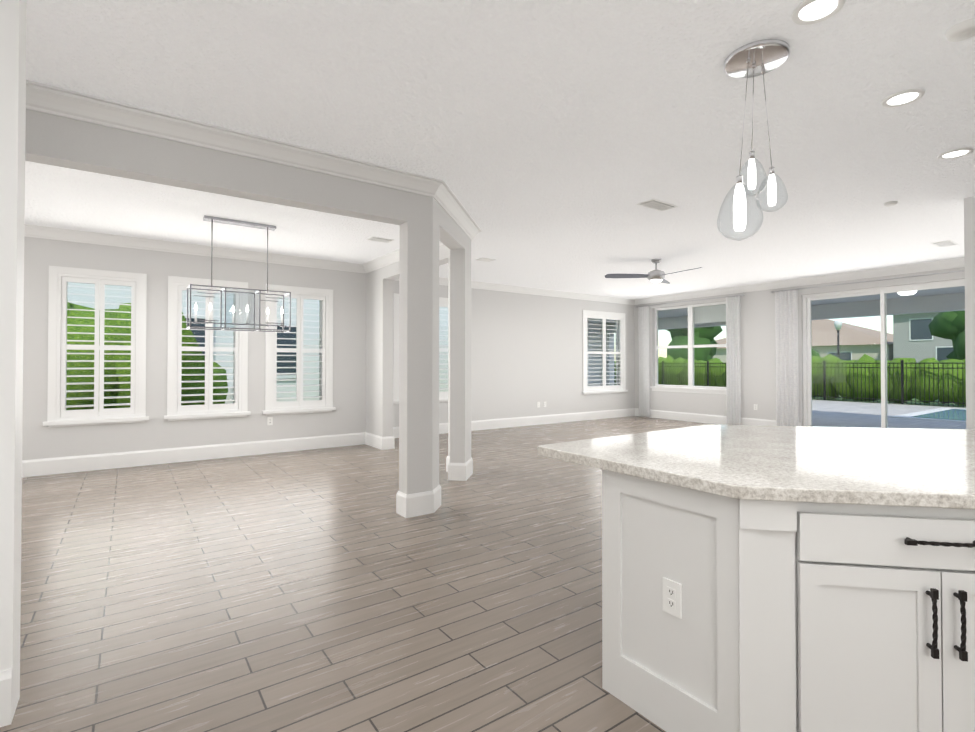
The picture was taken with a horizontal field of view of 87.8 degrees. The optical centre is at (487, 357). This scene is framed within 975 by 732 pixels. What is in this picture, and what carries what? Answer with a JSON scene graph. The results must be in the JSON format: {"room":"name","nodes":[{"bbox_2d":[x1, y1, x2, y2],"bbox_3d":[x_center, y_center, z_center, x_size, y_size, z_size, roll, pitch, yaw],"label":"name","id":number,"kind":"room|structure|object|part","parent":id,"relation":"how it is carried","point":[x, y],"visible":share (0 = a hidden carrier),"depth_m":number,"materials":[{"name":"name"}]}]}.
{"room":"open-plan kitchen","nodes":[
{"label":"open-plan kitchen","id":0,"kind":"room"},
{"bbox_2d":[0,0,26,719],"bbox_3d":[-2.825,-0.128,1.137,2.630,2.850,0.160,0,-1,-35],"label":"wall","id":1,"kind":"structure","parent":0,"point":[13,22],"depth_m":1.83,"materials":[{"name":"white paint"}]},
{"bbox_2d":[0,668,12,726],"bbox_3d":[-2.775,1.202,1.051,2.630,0.193,0.020,0,-1,-35],"label":"baseboard","id":2,"kind":"structure","parent":1,"relation":"attached to","point":[6,676],"depth_m":1.80,"materials":[{"name":"white wood"}]},
{"bbox_2d":[22,236,365,459],"bbox_3d":[-4.965,-0.073,6.082,7.270,2.850,0.200,0,-1,-35],"label":"wall","id":3,"kind":"structure","parent":0,"point":[156,430],"depth_m":6.55,"materials":[{"name":"paint"}]},
{"bbox_2d":[43,266,148,427],"bbox_3d":[-4.734,-0.130,6.181,1.010,1.875,0.215,0,-1,-35],"label":"dining window","id":4,"kind":"structure","parent":3,"relation":"in","point":[58,413],"depth_m":6.13,"materials":[{"name":"white wood"}]},
{"bbox_2d":[22,432,363,476],"bbox_3d":[-4.820,1.258,6.038,7.073,0.193,0.020,0,-1,-35],"label":"baseboard","id":5,"kind":"structure","parent":3,"relation":"attached to","point":[59,465],"depth_m":6.59,"materials":[{"name":"white wood"}]},
{"bbox_2d":[164,276,250,420],"bbox_3d":[-3.777,-0.122,6.862,1.020,1.875,0.215,0,-1,-35],"label":"dining window","id":6,"kind":"structure","parent":3,"relation":"in","point":[208,409],"depth_m":6.81,"materials":[{"name":"white wood"}]},
{"bbox_2d":[267,417,272,424],"bbox_3d":[-3.115,0.905,7.257,0.072,0.116,0.008,0,-1,-35],"label":"outlet","id":7,"kind":"object","parent":3,"relation":"attached to","point":[269,420],"depth_m":7.25,"materials":[{"name":"white plastic"}]},
{"bbox_2d":[262,284,335,415],"bbox_3d":[-2.807,-0.114,7.551,1.040,1.875,0.215,0,-1,-35],"label":"dining window","id":8,"kind":"structure","parent":3,"relation":"in","point":[300,405],"depth_m":7.51,"materials":[{"name":"white wood"}]},
{"bbox_2d":[24,79,974,304],"bbox_3d":[-0.114,-1.446,5.557,14.153,0.123,7.006,0,-1,-35],"label":"crown molding","id":9,"kind":"structure","parent":3,"relation":"attached to","point":[54,100],"depth_m":4.19,"materials":[{"name":"white wood"}]},
{"bbox_2d":[0,416,717,731],"bbox_3d":[1.102,1.377,3.813,14.550,0.100,11.600,0,-1,-35],"label":"floor","id":10,"kind":"structure","parent":0,"point":[323,590],"depth_m":2.81,"materials":[{"name":"brown wood"}]},
{"bbox_2d":[399,192,438,494],"bbox_3d":[-0.590,-0.091,4.471,0.396,2.850,0.275,0,-1,-35],"label":"column","id":11,"kind":"structure","parent":10,"relation":"on","point":[419,351],"depth_m":4.32,"materials":[{"name":"paint"}]},
{"bbox_2d":[400,484,440,517],"bbox_3d":[-0.510,1.239,4.350,0.437,0.193,0.045,0,-1,-35],"label":"baseboard","id":12,"kind":"structure","parent":10,"relation":"on","point":[416,504],"depth_m":4.29,"materials":[{"name":"white wood"}]},
{"bbox_2d":[446,456,471,480],"bbox_3d":[-0.351,1.253,5.639,0.204,0.193,0.287,0,-1,-35],"label":"baseboard","id":13,"kind":"structure","parent":10,"relation":"on","point":[456,471],"depth_m":5.57,"materials":[{"name":"white wood"}]},
{"bbox_2d":[448,233,470,462],"bbox_3d":[-0.337,-0.076,5.819,0.370,2.850,0.490,0,-1,-35],"label":"column","id":14,"kind":"structure","parent":10,"relation":"on","point":[459,355],"depth_m":5.60,"materials":[{"name":"paint"}]},
{"bbox_2d":[602,469,974,731],"bbox_3d":[2.247,0.867,1.817,2.727,0.874,2.388,0,-1,-35],"label":"kitchen island","id":15,"kind":"object","parent":10,"relation":"on","point":[757,578],"depth_m":1.54,"materials":[{"name":"white wood"}]},
{"bbox_2d":[662,577,681,618],"bbox_3d":[0.641,0.834,1.762,0.008,0.116,0.072,0,-1,-35],"label":"outlet","id":16,"kind":"object","parent":15,"relation":"attached to","point":[671,586],"depth_m":1.76,"materials":[{"name":"white plastic"}]},
{"bbox_2d":[538,425,974,552],"bbox_3d":[2.257,0.412,2.020,3.024,0.040,2.798,0,-1,-35],"label":"island countertop","id":17,"kind":"structure","parent":15,"relation":"on","point":[915,484],"depth_m":1.80,"materials":[{"name":"beige stone"}]},
{"bbox_2d":[366,267,392,436],"bbox_3d":[-1.788,-0.051,8.033,0.170,2.850,1.000,0,-1,-35],"label":"wall","id":18,"kind":"structure","parent":0,"point":[379,355],"depth_m":7.68,"materials":[{"name":"paint"}]},
{"bbox_2d":[25,109,464,279],"bbox_3d":[-3.442,-1.333,4.273,7.240,0.370,3.235,0,-1,-35],"label":"header","id":19,"kind":"object","parent":18,"relation":"attached to","point":[59,141],"visible":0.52,"depth_m":3.42,"materials":[{"name":"paint"}]},
{"bbox_2d":[364,432,383,449],"bbox_3d":[-1.742,1.277,7.796,0.020,0.193,0.620,0,-1,-35],"label":"baseboard","id":20,"kind":"structure","parent":18,"relation":"attached to","point":[376,441],"depth_m":7.77,"materials":[{"name":"white wood"}]},
{"bbox_2d":[384,436,395,448],"bbox_3d":[-1.696,1.280,8.049,0.020,0.193,0.980,0,-1,-35],"label":"baseboard","id":21,"kind":"structure","parent":18,"relation":"attached to","point":[389,441],"depth_m":7.61,"materials":[{"name":"white wood"}]},
{"bbox_2d":[25,0,974,298],"bbox_3d":[1.102,-1.573,3.846,14.550,0.100,11.600,0,-1,-35],"label":"ceiling","id":22,"kind":"structure","parent":0,"point":[551,142],"depth_m":3.26,"materials":[{"name":"white paint"}]},
{"bbox_2d":[187,215,290,331],"bbox_3d":[-2.729,-0.906,5.594,0.994,1.198,0.314,0,-1,-35],"label":"chandelier","id":23,"kind":"object","parent":22,"relation":"hanging from","point":[211,219],"visible":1,"depth_m":5.56,"materials":[{"name":"silver metal"}]},
{"bbox_3d":[-2.729,-0.529,5.590,0.340,0.416,0.304,0,-1,-35],"label":"glass","id":24,"kind":"part","parent":23,"relation":"part of","materials":[{"name":"clear glass"}]},
{"bbox_2d":[366,236,393,242],"bbox_3d":[-1.354,-1.489,6.394,0.300,0.013,0.200,0,-1,-35],"label":"ceiling vent","id":25,"kind":"object","parent":22,"relation":"in","point":[379,239],"visible":1,"depth_m":6.37,"materials":[{"name":"white plastic"}]},
{"bbox_2d":[476,257,495,261],"bbox_3d":[-0.028,-1.476,7.618,0.240,0.013,0.200,0,-1,-35],"label":"ceiling vent","id":26,"kind":"object","parent":22,"relation":"in","point":[483,259],"visible":1,"depth_m":7.59,"materials":[{"name":"white plastic"}]},
{"bbox_2d":[605,259,701,283],"bbox_3d":[2.650,-1.310,7.538,1.363,0.346,1.264,0,-1,-35],"label":"ceiling fan","id":27,"kind":"object","parent":22,"relation":"hanging from","point":[656,275],"visible":1,"depth_m":7.59,"materials":[{"name":"silver metal"}]},
{"bbox_3d":[2.543,-1.329,7.640,0.260,0.306,0.260,0,-1,-35],"label":"motor","id":28,"kind":"part","parent":27,"relation":"part of","materials":[{"name":"silver metal"}]},
{"bbox_2d":[636,199,678,211],"bbox_3d":[1.682,-1.505,5.005,0.400,0.013,0.200,0,-1,-35],"label":"ceiling vent","id":29,"kind":"object","parent":22,"relation":"in","point":[657,205],"visible":1,"depth_m":4.98,"materials":[{"name":"white plastic"}]},
{"bbox_2d":[717,39,789,240],"bbox_3d":[1.390,-1.060,2.597,0.510,0.956,0.300,0,-1,-35],"label":"pendant light","id":30,"kind":"object","parent":22,"relation":"hanging from","point":[756,58],"visible":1,"depth_m":2.56,"materials":[{"name":"glass"}]},
{"bbox_3d":[1.378,-0.806,2.611,0.510,0.448,0.210,0,-1,-35],"label":"glass","id":31,"kind":"part","parent":30,"relation":"part of","materials":[{"name":"clear glass"}]},
{"bbox_2d":[791,0,845,24],"bbox_3d":[1.456,-1.536,2.232,0.204,0.013,0.204,0,-1,-35],"label":"recessed light","id":32,"kind":"object","parent":22,"relation":"in","point":[808,12],"visible":1,"depth_m":2.24,"materials":[{"name":"white plastic"}]},
{"bbox_2d":[884,201,897,206],"bbox_3d":[3.920,-1.497,4.928,0.110,0.031,0.110,0,-1,-35],"label":"smoke detector","id":33,"kind":"object","parent":22,"relation":"attached to","point":[890,203],"visible":1,"depth_m":4.90,"materials":[{"name":"white plastic"}]},
{"bbox_2d":[881,88,924,107],"bbox_3d":[2.444,-1.527,2.983,0.204,0.013,0.204,0,-1,-35],"label":"recessed light","id":34,"kind":"object","parent":22,"relation":"in","point":[903,98],"visible":0.96,"depth_m":2.97,"materials":[{"name":"white plastic"}]},
{"bbox_2d":[930,240,958,246],"bbox_3d":[5.962,-1.487,6.612,0.400,0.013,0.200,0,-1,-35],"label":"ceiling vent","id":35,"kind":"object","parent":22,"relation":"in","point":[944,243],"visible":0.98,"depth_m":6.58,"materials":[{"name":"white plastic"}]},
{"bbox_2d":[937,147,973,159],"bbox_3d":[3.480,-1.519,3.769,0.204,0.013,0.204,0,-1,-35],"label":"recessed light","id":36,"kind":"object","parent":22,"relation":"in","point":[955,153],"visible":1,"depth_m":3.76,"materials":[{"name":"white plastic"}]},
{"bbox_2d":[945,18,974,41],"bbox_3d":[2.224,-1.520,2.361,0.140,0.041,0.140,0,-1,-35],"label":"smoke detector","id":37,"kind":"object","parent":22,"relation":"attached to","point":[962,31],"visible":1,"depth_m":2.35,"materials":[{"name":"white plastic"}]},
{"bbox_2d":[393,280,634,426],"bbox_3d":[0.763,-0.023,10.581,7.280,2.850,0.200,0,-1,-35],"label":"wall","id":38,"kind":"structure","parent":0,"point":[526,353],"depth_m":10.56,"materials":[{"name":"paint"}]},
{"bbox_2d":[393,293,447,403],"bbox_3d":[-1.069,-0.153,9.216,1.520,1.920,0.215,0,-1,-35],"label":"window","id":39,"kind":"structure","parent":38,"relation":"in","point":[443,395],"depth_m":8.79,"materials":[{"name":"white wood"}]},
{"bbox_2d":[393,408,635,437],"bbox_3d":[0.813,1.307,10.470,6.916,0.193,0.020,0,-1,-35],"label":"baseboard","id":40,"kind":"structure","parent":38,"relation":"attached to","point":[476,425],"depth_m":10.65,"materials":[{"name":"white wood"}]},
{"bbox_2d":[582,310,627,394],"bbox_3d":[2.713,-0.123,11.903,1.520,1.920,0.215,0,-1,-35],"label":"window frame","id":41,"kind":"structure","parent":38,"relation":"in","point":[604,388],"depth_m":11.88,"materials":[{"name":"white wood"}]},
{"bbox_2d":[587,322,601,385],"bbox_3d":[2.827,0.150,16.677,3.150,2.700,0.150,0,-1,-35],"label":"shutter","id":42,"kind":"object","parent":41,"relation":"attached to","point":[597,334],"depth_m":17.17,"materials":[{"name":"white wood"}]},
{"bbox_2d":[634,267,964,425],"bbox_3d":[7.008,-0.053,7.904,0.200,2.850,11.400,0,-1,-35],"label":"wall","id":43,"kind":"structure","parent":0,"point":[758,348],"depth_m":10.08,"materials":[{"name":"paint"}]},
{"bbox_2d":[650,301,725,394],"bbox_3d":[4.526,-0.210,11.343,0.225,1.960,1.940,0,-1,-35],"label":"window","id":44,"kind":"structure","parent":43,"relation":"in","point":[715,312],"depth_m":11.32,"materials":[{"name":"white wood"}]},
{"bbox_2d":[636,294,744,307],"bbox_3d":[4.420,-1.255,11.292,0.111,0.038,2.660,0,-1,-35],"label":"curtain rod","id":45,"kind":"object","parent":43,"relation":"attached to","point":[691,300],"visible":0.98,"depth_m":11.13,"materials":[{"name":"silver metal"}]},
{"bbox_2d":[638,306,649,415],"bbox_3d":[3.754,0.078,12.153,0.054,2.623,0.300,0,-1,-35],"label":"drape","id":46,"kind":"object","parent":45,"relation":"hanging from","point":[644,378],"visible":1,"depth_m":12.15,"materials":[{"name":"fabric"}]},
{"bbox_2d":[726,296,740,424],"bbox_3d":[5.029,0.058,10.360,0.054,2.623,0.300,0,-1,-35],"label":"drape","id":47,"kind":"object","parent":45,"relation":"hanging from","point":[733,378],"visible":0.92,"depth_m":10.36,"materials":[{"name":"fabric"}]},
{"bbox_2d":[636,408,800,425],"bbox_3d":[4.725,1.312,10.917,0.020,0.193,3.743,0,-1,-35],"label":"baseboard","id":48,"kind":"structure","parent":43,"relation":"attached to","point":[691,417],"depth_m":11.01,"materials":[{"name":"white wood"}]},
{"bbox_2d":[770,270,964,425],"bbox_3d":[6.491,0.020,8.357,0.118,2.654,3.460,0,-1,-35],"label":"curtain","id":49,"kind":"object","parent":43,"relation":"attached to","point":[786,338],"visible":0.94,"depth_m":9.51,"materials":[{"name":"fabric"}]},
{"bbox_2d":[775,289,798,425],"bbox_3d":[5.625,0.049,9.521,0.054,2.623,0.400,0,-1,-35],"label":"drape","id":50,"kind":"object","parent":49,"relation":"hanging from","point":[786,301],"depth_m":9.51,"materials":[{"name":"fabric"}]},
{"bbox_3d":[6.494,-1.288,8.374,0.111,0.038,3.460,0,-1,-35],"label":"rod","id":51,"kind":"part","parent":49,"relation":"part of","materials":[{"name":"silver metal"}]},
{"bbox_2d":[803,279,965,428],"bbox_3d":[6.617,0.098,8.470,0.100,2.560,2.420,0,-1,-35],"label":"door","id":52,"kind":"structure","parent":43,"relation":"in","point":[807,368],"depth_m":8.53,"materials":[{"name":"white"}]},
{"bbox_2d":[964,209,974,429],"bbox_3d":[6.093,-0.077,5.782,3.750,2.850,0.200,0,-1,-35],"label":"wall","id":53,"kind":"structure","parent":0,"point":[969,238],"depth_m":4.75,"materials":[{"name":"white paint"}]},
{"label":"outside","id":54,"kind":"structure","parent":0,"visible":0},
{"bbox_2d":[812,395,965,407],"bbox_3d":[7.177,1.889,41.741,180.000,0.220,180.000,0,-1,-35],"label":"lawn","id":55,"kind":"structure","parent":54,"point":[908,402],"depth_m":17.13,"materials":[{"name":"green plant"}]},
{"bbox_2d":[66,300,204,409],"bbox_3d":[-6.953,0.122,7.510,5.037,2.491,1.714,0,-1,-29],"label":"shrub","id":56,"kind":"object","parent":55,"relation":"on","point":[90,329],"depth_m":7.68,"materials":[{"name":"green plant"}]},
{"bbox_2d":[204,360,227,403],"bbox_3d":[-5.911,0.569,9.576,1.877,1.644,1.534,0,-1,-35],"label":"shrub","id":57,"kind":"object","parent":55,"relation":"on","point":[218,384],"depth_m":10.04,"materials":[{"name":"green plant"}]},
{"bbox_2d":[230,388,232,402],"bbox_3d":[-5.433,1.054,11.674,0.800,0.780,0.620,0,-1,-35],"label":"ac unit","id":58,"kind":"object","parent":55,"relation":"on","point":[231,390],"depth_m":11.57,"materials":[{"name":"grey"}]},
{"bbox_2d":[67,282,447,403],"bbox_3d":[-11.049,-2.872,16.082,19.500,8.730,13.800,0,-1,-35],"label":"house","id":59,"kind":"structure","parent":55,"relation":"on","point":[127,293],"depth_m":12.41,"materials":[{"name":"paint"}]},
{"bbox_2d":[665,326,722,360],"bbox_3d":[10.519,-0.819,26.816,3.170,4.803,3.080,0,-1,-35],"label":"tree","id":60,"kind":"object","parent":55,"relation":"on","point":[714,331],"depth_m":25.74,"materials":[{"name":"green plant"}]},
{"bbox_2d":[614,354,965,405],"bbox_3d":[13.482,0.618,16.921,1.412,1.709,37.179,0,-1,-35],"label":"hedge","id":61,"kind":"object","parent":55,"relation":"on","point":[897,376],"depth_m":17.10,"materials":[{"name":"green plant"}]},
{"bbox_2d":[614,360,965,406],"bbox_3d":[12.937,0.767,16.384,0.060,1.400,36.030,0,-1,-35],"label":"fence","id":62,"kind":"object","parent":55,"relation":"on","point":[902,363],"depth_m":16.96,"materials":[{"name":"black"}]},
{"bbox_2d":[713,319,892,362],"bbox_3d":[38.786,-1.369,61.173,19.000,6.730,22.000,0,-1,-35],"label":"house","id":63,"kind":"structure","parent":55,"relation":"on","point":[818,328],"depth_m":51.75,"materials":[{"name":"beige paint"}]},
{"bbox_2d":[812,349,820,356],"bbox_3d":[17.507,0.410,27.290,1.250,2.357,1.426,0,-1,-35],"label":"tree","id":64,"kind":"object","parent":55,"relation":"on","point":[815,353],"depth_m":26.92,"materials":[{"name":"green plant"}]},
{"bbox_2d":[834,320,841,357],"bbox_3d":[24.250,-0.486,35.007,0.500,4.320,0.476,0,-1,-35],"label":"street lamp","id":65,"kind":"object","parent":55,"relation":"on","point":[838,325],"depth_m":34.95,"materials":[{"name":"black"}]},
{"bbox_2d":[812,400,965,428],"bbox_3d":[10.692,1.425,11.119,9.550,0.026,22.000,0,-1,-35],"label":"pavers","id":66,"kind":"object","parent":55,"relation":"on","point":[820,419],"depth_m":12.35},
{"bbox_2d":[587,286,964,384],"bbox_3d":[8.084,-0.111,9.282,3.150,3.004,18.000,0,-1,-35],"label":"roof","id":67,"kind":"structure","parent":66,"relation":"on","point":[902,303],"depth_m":11.15,"materials":[{"name":"white"}]},
{"bbox_2d":[897,291,916,294],"bbox_3d":[7.890,-1.235,9.525,0.300,0.090,0.300,0,-1,-35],"label":"ceiling light","id":68,"kind":"object","parent":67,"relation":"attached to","point":[908,293],"depth_m":9.45,"materials":[{"name":"white"}]},
{"bbox_2d":[890,408,965,422],"bbox_3d":[13.869,1.390,9.972,4.300,0.018,8.450,0,-1,-35],"label":"pool","id":69,"kind":"object","parent":66,"relation":"on","point":[940,415],"depth_m":12.41,"materials":[{"name":"blue liquid"}]},
{"bbox_2d":[893,312,953,362],"bbox_3d":[44.177,-2.519,43.241,15.000,8.630,12.500,0,-1,-35],"label":"house","id":70,"kind":"structure","parent":55,"relation":"on","point":[915,326],"depth_m":42.50,"materials":[{"name":"stone"}]},
{"bbox_2d":[929,310,965,359],"bbox_3d":[15.896,-0.750,16.561,2.433,4.436,2.351,0,-1,-35],"label":"tree","id":71,"kind":"object","parent":55,"relation":"on","point":[957,318],"depth_m":16.67,"materials":[{"name":"green plant"}]}
]}

